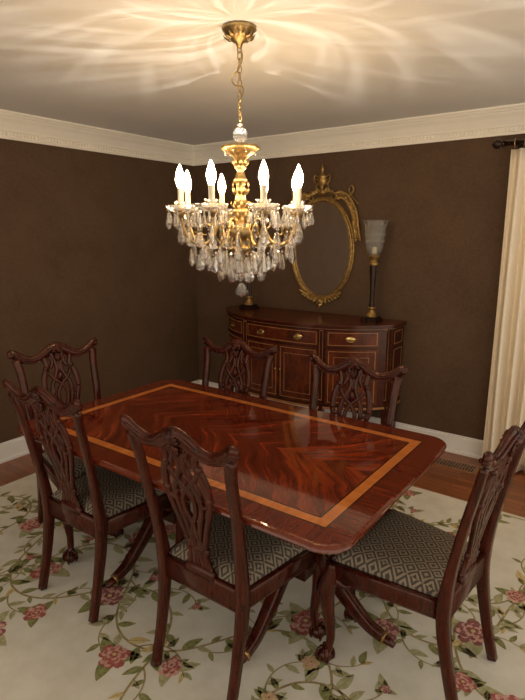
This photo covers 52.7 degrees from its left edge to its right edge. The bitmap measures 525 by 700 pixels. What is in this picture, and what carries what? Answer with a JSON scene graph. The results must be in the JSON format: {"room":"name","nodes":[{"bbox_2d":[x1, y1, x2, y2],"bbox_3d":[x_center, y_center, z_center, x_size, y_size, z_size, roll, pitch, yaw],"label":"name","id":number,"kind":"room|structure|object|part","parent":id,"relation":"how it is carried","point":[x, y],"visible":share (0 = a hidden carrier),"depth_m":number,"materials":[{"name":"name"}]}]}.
{"room":"dining room","nodes":[
{"label":"dining room","id":0,"kind":"room"},
{"bbox_2d":[0,138,198,442],"bbox_3d":[-2.335,-0.262,3.167,0.100,2.440,5.550,9,15,35],"label":"wall","id":1,"kind":"structure","parent":0,"point":[88,251],"depth_m":4.33,"materials":[{"name":"brown paint"}]},
{"bbox_2d":[0,109,193,165],"bbox_3d":[-2.251,-1.359,2.861,0.108,0.165,5.550,9,15,35],"label":"trim","id":2,"kind":"structure","parent":1,"relation":"attached to","point":[17,126],"depth_m":4.09,"materials":[{"name":"beige paint"}]},
{"bbox_2d":[0,379,199,463],"bbox_3d":[-2.284,0.866,3.379,0.030,0.146,5.550,9,15,35],"label":"baseboard","id":3,"kind":"structure","parent":1,"relation":"attached to","point":[12,449],"depth_m":3.95,"materials":[{"name":"white paint"}]},
{"bbox_2d":[0,0,524,144],"bbox_3d":[-0.155,-1.159,1.346,5.490,0.100,5.750,9,15,35],"label":"ceiling","id":4,"kind":"structure","parent":0,"point":[159,69],"depth_m":2.49,"materials":[{"name":"paint"}]},
{"bbox_2d":[165,21,313,296],"bbox_3d":[-0.092,-0.752,2.200,0.628,1.064,0.627,9,15,35],"label":"crystal chandelier","id":5,"kind":"object","parent":4,"relation":"hanging from","point":[240,227],"visible":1,"depth_m":2.14,"materials":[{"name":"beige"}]},
{"bbox_2d":[0,449,524,517],"bbox_3d":[-0.155,1.321,1.896,5.490,0.100,5.750,9,15,35],"label":"floor","id":6,"kind":"structure","parent":0,"point":[449,482],"depth_m":3.63,"materials":[{"name":"brown wood"}]},
{"bbox_2d":[0,473,524,699],"bbox_3d":[0.005,1.169,2.313,4.250,0.014,3.150,9,15,35],"label":"floral rug","id":7,"kind":"object","parent":6,"relation":"on","point":[50,649],"visible":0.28,"depth_m":2.21,"materials":[{"name":"beige fabric"}]},
{"bbox_2d":[7,337,101,564],"bbox_3d":[-0.984,0.497,2.928,0.594,1.031,0.572,12,17,43],"label":"dining chair","id":8,"kind":"object","parent":7,"relation":"on","point":[51,351],"visible":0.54,"depth_m":2.97,"materials":[{"name":"brown wood"}]},
{"bbox_3d":[-0.947,0.562,2.906,0.413,0.060,0.470,12,17,43],"label":"seat","id":9,"kind":"part","parent":8,"relation":"part of","materials":[{"name":"fabric"}]},
{"bbox_2d":[2,379,189,622],"bbox_3d":[-0.746,0.601,2.459,0.572,1.031,0.594,9,15,34],"label":"dining chair","id":10,"kind":"object","parent":7,"relation":"on","point":[100,503],"visible":0.87,"depth_m":2.29,"materials":[{"name":"brown wood"}]},
{"bbox_3d":[-0.717,0.649,2.512,0.470,0.060,0.413,9,15,34],"label":"seat","id":11,"kind":"part","parent":10,"relation":"part of","materials":[{"name":"fabric"}]},
{"bbox_2d":[119,414,326,699],"bbox_3d":[-0.125,0.699,2.018,0.572,1.031,0.594,9,15,35],"label":"dining chair","id":12,"kind":"object","parent":7,"relation":"on","point":[235,565],"visible":0.93,"depth_m":1.86,"materials":[{"name":"brown wood"}]},
{"bbox_3d":[-0.095,0.747,2.071,0.470,0.060,0.413,9,15,35],"label":"seat","id":13,"kind":"part","parent":12,"relation":"part of","materials":[{"name":"fabric"}]},
{"bbox_2d":[17,379,446,663],"bbox_3d":[-0.180,0.735,2.497,1.750,0.735,1.055,9,15,35],"label":"dining table","id":14,"kind":"object","parent":7,"relation":"on","point":[316,481],"visible":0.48,"depth_m":2.18,"materials":[{"name":"brown wood"}]},
{"bbox_2d":[202,336,277,398],"bbox_3d":[-0.282,0.488,2.967,0.572,1.031,0.594,8,15,31],"label":"dining chair","id":15,"kind":"object","parent":7,"relation":"on","point":[237,348],"visible":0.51,"depth_m":3.07,"materials":[{"name":"brown wood"}]},
{"bbox_2d":[309,353,407,622],"bbox_3d":[0.321,0.586,2.527,0.572,1.031,0.594,8,15,32],"label":"dining chair","id":16,"kind":"object","parent":7,"relation":"on","point":[355,369],"visible":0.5,"depth_m":2.63,"materials":[{"name":"brown wood"}]},
{"bbox_2d":[315,421,524,699],"bbox_3d":[0.604,0.707,1.979,0.594,1.031,0.572,11,16,40],"label":"dining chair","id":17,"kind":"object","parent":7,"relation":"on","point":[406,561],"visible":0.99,"depth_m":1.89,"materials":[{"name":"brown wood"}]},
{"bbox_3d":[0.565,0.757,2.025,0.413,0.060,0.470,11,16,40],"label":"seat","id":18,"kind":"part","parent":17,"relation":"part of","materials":[{"name":"fabric"}]},
{"bbox_2d":[226,304,406,426],"bbox_3d":[0.284,0.204,4.427,1.628,0.985,0.584,9,15,35],"label":"sideboard","id":19,"kind":"object","parent":6,"relation":"on","point":[297,334],"visible":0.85,"depth_m":4.07,"materials":[{"name":"brown wood"}]},
{"bbox_2d":[239,226,258,309],"bbox_3d":[-0.120,-0.744,4.685,0.193,0.754,0.193,9,15,35],"label":"hurricane candle holder","id":20,"kind":"object","parent":19,"relation":"on","point":[248,304],"visible":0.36,"depth_m":4.72,"materials":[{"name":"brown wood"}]},
{"bbox_3d":[-0.120,-0.620,4.712,0.130,0.500,0.130,9,15,35],"label":"stem","id":21,"kind":"part","parent":20,"relation":"part of","materials":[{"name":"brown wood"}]},
{"bbox_2d":[245,226,256,251],"bbox_3d":[-0.120,-0.987,4.631,0.193,0.256,0.193,9,15,35],"label":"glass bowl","id":22,"kind":"object","parent":20,"relation":"on","point":[255,232],"depth_m":4.60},
{"bbox_2d":[360,220,388,322],"bbox_3d":[0.839,-0.593,4.005,0.193,0.754,0.193,9,15,35],"label":"hurricane candle holder","id":23,"kind":"object","parent":19,"relation":"on","point":[375,230],"visible":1,"depth_m":3.94,"materials":[{"name":"glass"},{"name":"wood"},{"name":"aged brass"}]},
{"bbox_3d":[0.839,-0.469,4.032,0.130,0.500,0.130,9,15,35],"label":"stem","id":24,"kind":"part","parent":23,"relation":"part of","materials":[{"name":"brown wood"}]},
{"bbox_2d":[363,220,388,254],"bbox_3d":[0.839,-0.836,3.951,0.193,0.256,0.193,9,15,35],"label":"glass bowl","id":25,"kind":"object","parent":23,"relation":"on","point":[375,230],"depth_m":3.89,"materials":[{"name":"clear glass"}]},
{"bbox_2d":[433,457,479,474],"bbox_3d":[1.382,0.832,3.841,0.340,0.011,0.130,9,15,35],"label":"floor vent","id":26,"kind":"object","parent":6,"relation":"in","point":[467,468],"visible":0.91,"depth_m":3.82,"materials":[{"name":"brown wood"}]},
{"bbox_2d":[194,134,524,439],"bbox_3d":[1.465,-0.420,3.881,5.390,2.440,0.100,9,15,35],"label":"wall","id":27,"kind":"structure","parent":0,"point":[443,203],"depth_m":4.01,"materials":[{"name":"brown paint"}]},
{"bbox_2d":[283,164,360,307],"bbox_3d":[0.484,-0.927,4.398,0.746,1.176,0.053,9,15,35],"label":"gilt mirror","id":28,"kind":"object","parent":27,"relation":"attached to","point":[322,266],"visible":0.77,"depth_m":4.39,"materials":[{"name":"gold glass"}]},
{"bbox_3d":[0.494,-0.839,4.431,0.536,0.780,0.001,9,15,35],"label":"mirror plate","id":29,"kind":"part","parent":28,"relation":"part of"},
{"bbox_2d":[200,380,482,458],"bbox_3d":[1.476,0.718,4.045,5.272,0.146,0.030,9,15,35],"label":"baseboard","id":30,"kind":"structure","parent":27,"relation":"attached to","point":[456,444],"depth_m":4.07,"materials":[{"name":"white paint"}]},
{"bbox_2d":[193,103,524,165],"bbox_3d":[1.445,-1.506,3.524,5.290,0.165,0.108,9,15,35],"label":"trim","id":31,"kind":"structure","parent":27,"relation":"attached to","point":[503,120],"depth_m":3.91,"materials":[{"name":"beige paint"}]},
{"bbox_2d":[482,138,524,472],"bbox_3d":[2.301,-0.164,3.151,1.955,2.227,0.157,9,15,35],"label":"window curtain","id":32,"kind":"object","parent":27,"relation":"attached to","point":[506,394],"visible":0.84,"depth_m":3.58,"materials":[{"name":"beige fabric"}]},
{"bbox_3d":[2.306,-1.213,2.925,1.955,0.082,0.140,9,15,35],"label":"curtain rod","id":33,"kind":"part","parent":32,"relation":"part of","materials":[{"name":"brown wood"}]}
]}

